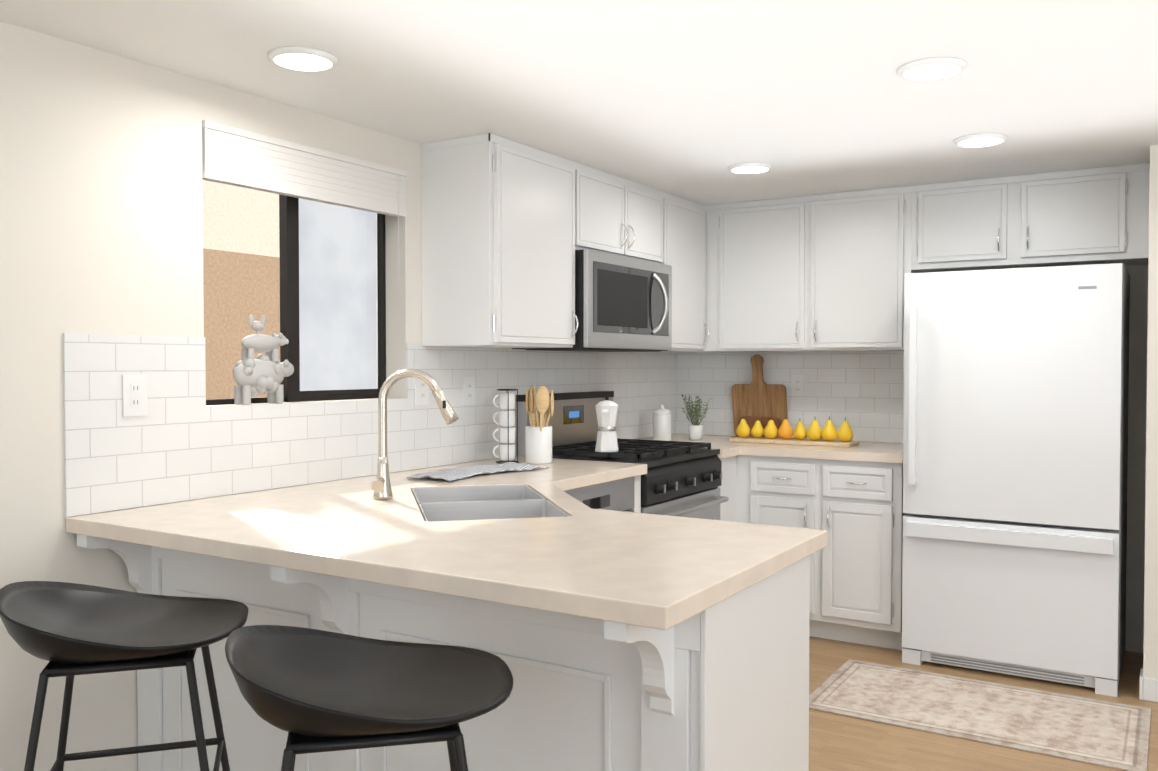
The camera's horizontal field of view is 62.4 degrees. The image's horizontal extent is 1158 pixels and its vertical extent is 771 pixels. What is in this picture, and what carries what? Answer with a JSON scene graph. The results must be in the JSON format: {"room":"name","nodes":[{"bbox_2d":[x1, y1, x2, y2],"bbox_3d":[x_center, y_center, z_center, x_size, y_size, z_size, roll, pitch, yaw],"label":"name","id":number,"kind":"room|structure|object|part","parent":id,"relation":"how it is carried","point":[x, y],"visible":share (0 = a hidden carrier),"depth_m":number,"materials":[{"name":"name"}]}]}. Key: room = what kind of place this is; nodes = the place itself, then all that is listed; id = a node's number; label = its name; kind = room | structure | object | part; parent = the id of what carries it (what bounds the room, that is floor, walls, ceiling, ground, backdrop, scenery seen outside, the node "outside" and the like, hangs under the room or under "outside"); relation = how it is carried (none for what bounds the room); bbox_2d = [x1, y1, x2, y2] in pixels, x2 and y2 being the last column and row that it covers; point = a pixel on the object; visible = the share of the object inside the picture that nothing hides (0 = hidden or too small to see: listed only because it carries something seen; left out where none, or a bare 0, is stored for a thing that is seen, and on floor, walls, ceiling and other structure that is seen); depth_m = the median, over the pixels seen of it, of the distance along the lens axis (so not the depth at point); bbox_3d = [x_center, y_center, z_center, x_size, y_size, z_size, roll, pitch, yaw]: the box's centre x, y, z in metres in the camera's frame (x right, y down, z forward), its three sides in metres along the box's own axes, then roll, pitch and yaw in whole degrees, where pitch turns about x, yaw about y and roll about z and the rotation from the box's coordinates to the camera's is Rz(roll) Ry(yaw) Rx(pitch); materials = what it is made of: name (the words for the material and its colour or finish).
{"room":"kitchen","nodes":[
{"label":"kitchen","id":0,"kind":"room"},
{"bbox_2d":[0,21,674,770],"bbox_3d":[-1.468,0.177,2.529,0.200,2.170,7.760,1,1,32],"label":"wall","id":1,"kind":"structure","parent":0,"point":[100,197],"depth_m":2.57,"materials":[{"name":"beige paint"}]},
{"bbox_2d":[232,314,293,404],"bbox_3d":[-1.030,-0.086,3.129,0.104,0.290,0.240,1,1,32],"label":"figurine","id":2,"kind":"object","parent":1,"relation":"on","point":[259,374],"visible":1,"depth_m":3.09,"materials":[{"name":"white ceramic"}]},
{"bbox_2d":[203,180,385,404],"bbox_3d":[-0.987,-0.374,3.307,0.038,0.860,0.890,1,1,32],"label":"window","id":3,"kind":"structure","parent":1,"relation":"in","point":[306,278],"depth_m":3.30,"materials":[{"name":"glass"}]},
{"bbox_2d":[202,120,406,270],"bbox_3d":[-0.900,-0.593,3.249,0.045,0.419,0.886,1,1,32],"label":"window blind","id":4,"kind":"object","parent":3,"relation":"attached to","point":[232,156],"visible":0.92,"depth_m":3.17,"materials":[{"name":"white"}]},
{"bbox_2d":[63,333,675,516],"bbox_3d":[-0.393,0.071,4.055,0.008,0.484,3.630,1,1,32],"label":"tile backsplash","id":5,"kind":"structure","parent":1,"relation":"attached to","point":[180,441],"depth_m":3.08,"materials":[{"name":"white tile"}]},
{"bbox_2d":[122,374,146,416],"bbox_3d":[-1.243,0.027,2.676,0.007,0.116,0.072,1,1,32],"label":"electrical outlet","id":6,"kind":"object","parent":5,"relation":"attached to","point":[134,395],"visible":1,"depth_m":2.67,"materials":[{"name":"white plastic"}]},
{"bbox_2d":[415,378,428,404],"bbox_3d":[-0.606,0.017,3.697,0.007,0.116,0.072,1,1,32],"label":"electrical outlet","id":7,"kind":"object","parent":5,"relation":"attached to","point":[421,392],"visible":0.94,"depth_m":3.69,"materials":[{"name":"white plastic"}]},
{"bbox_2d":[463,377,474,404],"bbox_3d":[-0.453,0.022,3.944,0.007,0.116,0.072,1,1,32],"label":"electrical outlet","id":8,"kind":"object","parent":5,"relation":"attached to","point":[468,390],"visible":1,"depth_m":3.94,"materials":[{"name":"white plastic"}]},
{"bbox_2d":[420,133,579,347],"bbox_3d":[-0.309,-0.545,3.853,0.349,0.779,0.578,1,1,32],"label":"upper cabinet","id":9,"kind":"object","parent":1,"relation":"attached to","point":[509,227],"depth_m":3.65,"materials":[{"name":"white wood"}]},
{"bbox_2d":[580,164,667,264],"bbox_3d":[0.054,-0.764,4.432,0.349,0.365,0.797,1,1,32],"label":"upper cabinet","id":10,"kind":"object","parent":1,"relation":"attached to","point":[620,216],"depth_m":4.33,"materials":[{"name":"white wood"}]},
{"bbox_2d":[512,249,671,351],"bbox_3d":[0.104,-0.369,4.407,0.450,0.418,0.788,1,1,32],"label":"microwave","id":11,"kind":"object","parent":10,"relation":"attached to","point":[623,303],"visible":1,"depth_m":4.23,"materials":[{"name":"silver metal"}]},
{"bbox_2d":[661,194,707,351],"bbox_3d":[0.397,-0.569,4.987,0.349,0.779,0.507,1,1,32],"label":"upper cabinet","id":12,"kind":"object","parent":1,"relation":"attached to","point":[686,218],"depth_m":4.92,"materials":[{"name":"white wood"}]},
{"bbox_3d":[0.029,-0.932,4.400,0.335,0.029,1.886,1,1,32],"label":"crown","id":13,"kind":"part","parent":12,"relation":"part of","materials":[{"name":"white wood"}]},
{"bbox_2d":[0,0,1157,205],"bbox_3d":[1.280,-0.918,0.675,6.800,0.100,7.960,1,1,32],"label":"ceiling","id":14,"kind":"structure","parent":0,"point":[691,100],"depth_m":2.82,"materials":[{"name":"white paint"}]},
{"bbox_2d":[268,46,337,71],"bbox_3d":[-0.765,-0.903,2.651,0.188,0.014,0.188,1,1,32],"label":"recessed light","id":15,"kind":"object","parent":14,"relation":"in","point":[299,58],"visible":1,"depth_m":2.63,"materials":[{"name":"white plastic"}]},
{"bbox_2d":[728,162,771,173],"bbox_3d":[0.736,-0.934,4.113,0.188,0.014,0.188,1,1,32],"label":"recessed light","id":16,"kind":"object","parent":14,"relation":"in","point":[749,168],"visible":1,"depth_m":4.08,"materials":[{"name":"white plastic"}]},
{"bbox_2d":[897,57,966,80],"bbox_3d":[1.011,-0.905,2.740,0.188,0.014,0.188,1,1,32],"label":"recessed light","id":17,"kind":"object","parent":14,"relation":"in","point":[930,69],"visible":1,"depth_m":2.72,"materials":[{"name":"white plastic"}]},
{"bbox_2d":[954,133,1007,147],"bbox_3d":[1.514,-0.923,3.605,0.188,0.014,0.188,1,1,32],"label":"recessed light","id":18,"kind":"object","parent":14,"relation":"in","point":[980,140],"visible":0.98,"depth_m":3.58,"materials":[{"name":"white plastic"}]},
{"bbox_2d":[675,265,1147,652],"bbox_3d":[1.630,0.123,5.052,2.390,2.170,0.200,1,1,32],"label":"wall","id":19,"kind":"structure","parent":0,"point":[1136,473],"depth_m":4.37,"materials":[{"name":"beige paint"}]},
{"bbox_2d":[704,197,795,351],"bbox_3d":[1.012,-0.572,5.098,0.614,0.779,0.348,1,1,32],"label":"upper cabinet","id":20,"kind":"object","parent":19,"relation":"attached to","point":[751,245],"depth_m":4.97,"materials":[{"name":"white wood"}]},
{"bbox_2d":[676,351,903,442],"bbox_3d":[1.176,0.052,5.211,1.432,0.472,0.008,1,1,32],"label":"tile backsplash","id":21,"kind":"structure","parent":19,"relation":"attached to","point":[862,392],"depth_m":5.14,"materials":[{"name":"white tile"}]},
{"bbox_2d":[791,375,804,395],"bbox_3d":[1.190,0.000,5.192,0.072,0.116,0.007,1,1,32],"label":"electrical outlet","id":22,"kind":"object","parent":21,"relation":"attached to","point":[798,385],"visible":1,"depth_m":5.19,"materials":[{"name":"white plastic"}]},
{"bbox_2d":[796,186,915,351],"bbox_3d":[1.438,-0.566,4.833,0.540,0.779,0.348,1,1,32],"label":"upper cabinet","id":23,"kind":"object","parent":19,"relation":"attached to","point":[824,272],"depth_m":4.69,"materials":[{"name":"white wood"}]},
{"bbox_2d":[912,176,1011,272],"bbox_3d":[1.858,-0.750,4.567,0.450,0.399,0.348,1,1,32],"label":"upper cabinet","id":24,"kind":"object","parent":19,"relation":"attached to","point":[958,225],"depth_m":4.42,"materials":[{"name":"white wood"}]},
{"bbox_2d":[1008,163,1149,267],"bbox_3d":[2.274,-0.745,4.308,0.529,0.399,0.348,1,1,32],"label":"upper cabinet","id":25,"kind":"object","parent":19,"relation":"attached to","point":[1093,215],"depth_m":4.17,"materials":[{"name":"white wood"}]},
{"bbox_3d":[1.543,-0.936,4.573,2.053,0.029,0.006,1,1,32],"label":"crown","id":26,"kind":"part","parent":25,"relation":"part of","materials":[{"name":"white wood"}]},
{"bbox_2d":[809,636,1157,770],"bbox_3d":[1.280,1.351,0.724,6.800,0.100,7.960,1,1,32],"label":"floor","id":27,"kind":"structure","parent":0,"point":[837,742],"depth_m":3.38,"materials":[{"name":"brown wood"}]},
{"bbox_2d":[0,581,247,770],"bbox_3d":[-0.912,0.835,1.946,0.472,0.880,0.471,0,1,-17],"label":"stool","id":28,"kind":"object","parent":27,"relation":"on","point":[69,631],"visible":1,"depth_m":1.93,"materials":[{"name":"black plastic"}]},
{"bbox_2d":[225,625,512,770],"bbox_3d":[-0.340,0.843,1.589,0.472,0.880,0.471,0,1,-13],"label":"stool","id":29,"kind":"object","parent":27,"relation":"on","point":[308,690],"visible":1,"depth_m":1.56,"materials":[{"name":"black plastic"}]},
{"bbox_2d":[125,491,809,770],"bbox_3d":[-0.352,0.808,2.488,1.752,0.912,0.594,1,1,32],"label":"base cabinet","id":30,"kind":"object","parent":27,"relation":"on","point":[723,685],"depth_m":2.06,"materials":[{"name":"white wood"}]},
{"bbox_2d":[412,483,640,510],"bbox_3d":[-0.046,0.798,2.979,1.752,0.912,0.562,1,1,32],"label":"base cabinet","id":31,"kind":"object","parent":27,"relation":"on","point":[519,493],"depth_m":3.19,"materials":[{"name":"white"}]},
{"bbox_2d":[66,456,826,629],"bbox_3d":[-0.072,0.359,2.910,1.768,0.040,2.017,1,1,32],"label":"countertop","id":32,"kind":"structure","parent":31,"relation":"on","point":[661,572],"depth_m":2.19,"materials":[{"name":"stone"}]},
{"bbox_2d":[371,369,458,499],"bbox_3d":[-0.506,0.144,2.873,0.196,0.390,0.243,1,1,32],"label":"faucet","id":33,"kind":"object","parent":32,"relation":"on","point":[381,486],"visible":1,"depth_m":2.86,"materials":[{"name":"silver metal"}]},
{"bbox_2d":[406,462,548,481],"bbox_3d":[-0.376,0.315,3.548,0.260,0.020,0.561,1,1,32],"label":"dish towel","id":34,"kind":"object","parent":32,"relation":"on","point":[450,474],"visible":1,"depth_m":3.54,"materials":[{"name":"white fabric"}]},
{"bbox_2d":[412,485,568,521],"bbox_3d":[-0.284,0.459,2.846,0.752,0.228,0.752,1,1,32],"label":"sink","id":35,"kind":"object","parent":32,"relation":"in","point":[516,501],"depth_m":2.86,"materials":[{"name":"silver metal"}]},
{"bbox_2d":[493,389,518,463],"bbox_3d":[-0.293,0.166,3.906,0.096,0.302,0.095,1,1,32],"label":"mug rack","id":36,"kind":"object","parent":32,"relation":"on","point":[506,412],"visible":1,"depth_m":3.88,"materials":[{"name":"white ceramic"}]},
{"bbox_2d":[525,385,553,463],"bbox_3d":[-0.155,0.157,3.912,0.138,0.321,0.138,1,1,32],"label":"utensil crock","id":37,"kind":"object","parent":32,"relation":"on","point":[538,443],"visible":1,"depth_m":3.88,"materials":[{"name":"white ceramic"}]},
{"bbox_2d":[564,477,633,511],"bbox_3d":[-0.175,0.801,3.746,0.661,0.872,0.600,1,1,32],"label":"dishwasher","id":38,"kind":"object","parent":27,"relation":"on","point":[616,495],"visible":0.15,"depth_m":3.67,"materials":[{"name":"silver metal"}]},
{"bbox_2d":[516,391,728,519],"bbox_3d":[0.223,0.616,4.372,0.706,1.155,0.758,1,1,32],"label":"stove","id":39,"kind":"object","parent":27,"relation":"on","point":[680,479],"visible":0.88,"depth_m":4.29,"materials":[{"name":"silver metal"}]},
{"bbox_2d":[595,396,618,451],"bbox_3d":[0.125,0.164,4.084,0.104,0.234,0.179,1,1,32],"label":"moka pot","id":40,"kind":"object","parent":39,"relation":"on","point":[606,413],"visible":1,"depth_m":4.04,"materials":[{"name":"white metal"}]},
{"bbox_2d":[718,455,737,521],"bbox_3d":[0.450,0.776,4.826,0.640,0.874,0.236,1,1,32],"label":"base cabinet","id":41,"kind":"object","parent":27,"relation":"on","point":[729,481],"depth_m":4.68,"materials":[{"name":"white wood"}]},
{"bbox_2d":[746,455,905,649],"bbox_3d":[1.314,0.778,4.774,0.720,0.874,0.629,1,1,32],"label":"base cabinet","id":42,"kind":"object","parent":27,"relation":"on","point":[854,509],"depth_m":4.46,"materials":[{"name":"white wood"}]},
{"bbox_2d":[639,434,902,462],"bbox_3d":[0.955,0.318,4.859,1.448,0.040,0.846,1,1,32],"label":"countertop","id":43,"kind":"structure","parent":42,"relation":"on","point":[887,452],"depth_m":4.60,"materials":[{"name":"stone"}]},
{"bbox_2d":[653,405,671,440],"bbox_3d":[0.441,0.196,5.064,0.100,0.192,0.100,1,1,32],"label":"canister","id":44,"kind":"object","parent":43,"relation":"on","point":[662,423],"visible":0.9,"depth_m":5.02,"materials":[{"name":"white ceramic"}]},
{"bbox_2d":[682,394,711,439],"bbox_3d":[0.635,0.169,5.135,0.162,0.244,0.176,1,1,32],"label":"potted herb","id":45,"kind":"object","parent":43,"relation":"on","point":[695,430],"visible":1,"depth_m":5.12,"materials":[{"name":"green plant"}]},
{"bbox_2d":[731,354,787,436],"bbox_3d":[0.991,0.060,5.263,0.310,0.462,0.092,1,1,32],"label":"cutting board","id":46,"kind":"object","parent":43,"relation":"on","point":[757,396],"visible":0.81,"depth_m":5.24,"materials":[{"name":"brown wood"}]},
{"bbox_2d":[738,416,781,437],"bbox_3d":[0.989,0.231,5.207,0.250,0.126,0.048,1,1,32],"label":"cutting board","id":47,"kind":"object","parent":43,"relation":"on","point":[751,420],"visible":0.44,"depth_m":5.19,"materials":[{"name":"brown wood"}]},
{"bbox_2d":[729,416,858,446],"bbox_3d":[1.097,0.224,4.897,0.630,0.143,0.170,1,1,32],"label":"tray","id":48,"kind":"object","parent":43,"relation":"on","point":[814,433],"visible":1,"depth_m":4.85,"materials":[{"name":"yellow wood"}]},
{"bbox_2d":[809,659,1150,770],"bbox_3d":[1.513,1.235,3.663,1.155,0.006,0.680,1,1,32],"label":"rug","id":49,"kind":"object","parent":27,"relation":"on","point":[1097,732],"visible":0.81,"depth_m":3.60,"materials":[{"name":"beige fabric"}]},
{"bbox_2d":[902,263,1129,696],"bbox_3d":[1.945,0.366,4.253,0.835,1.720,0.732,1,1,32],"label":"fridge","id":50,"kind":"object","parent":27,"relation":"on","point":[1015,437],"visible":1,"depth_m":3.97,"materials":[{"name":"white metal"}]},
{"bbox_2d":[1143,145,1157,678],"bbox_3d":[3.955,0.173,2.732,4.010,2.170,0.120,1,1,32],"label":"wall","id":51,"kind":"structure","parent":0,"point":[1150,660],"depth_m":3.71,"materials":[{"name":"beige paint"}]},
{"bbox_2d":[1139,668,1157,701],"bbox_3d":[3.942,1.213,2.754,4.012,0.090,0.131,1,1,32],"label":"baseboard","id":52,"kind":"structure","parent":51,"relation":"attached to","point":[1148,689],"depth_m":3.74,"materials":[{"name":"white wood"}]}
]}

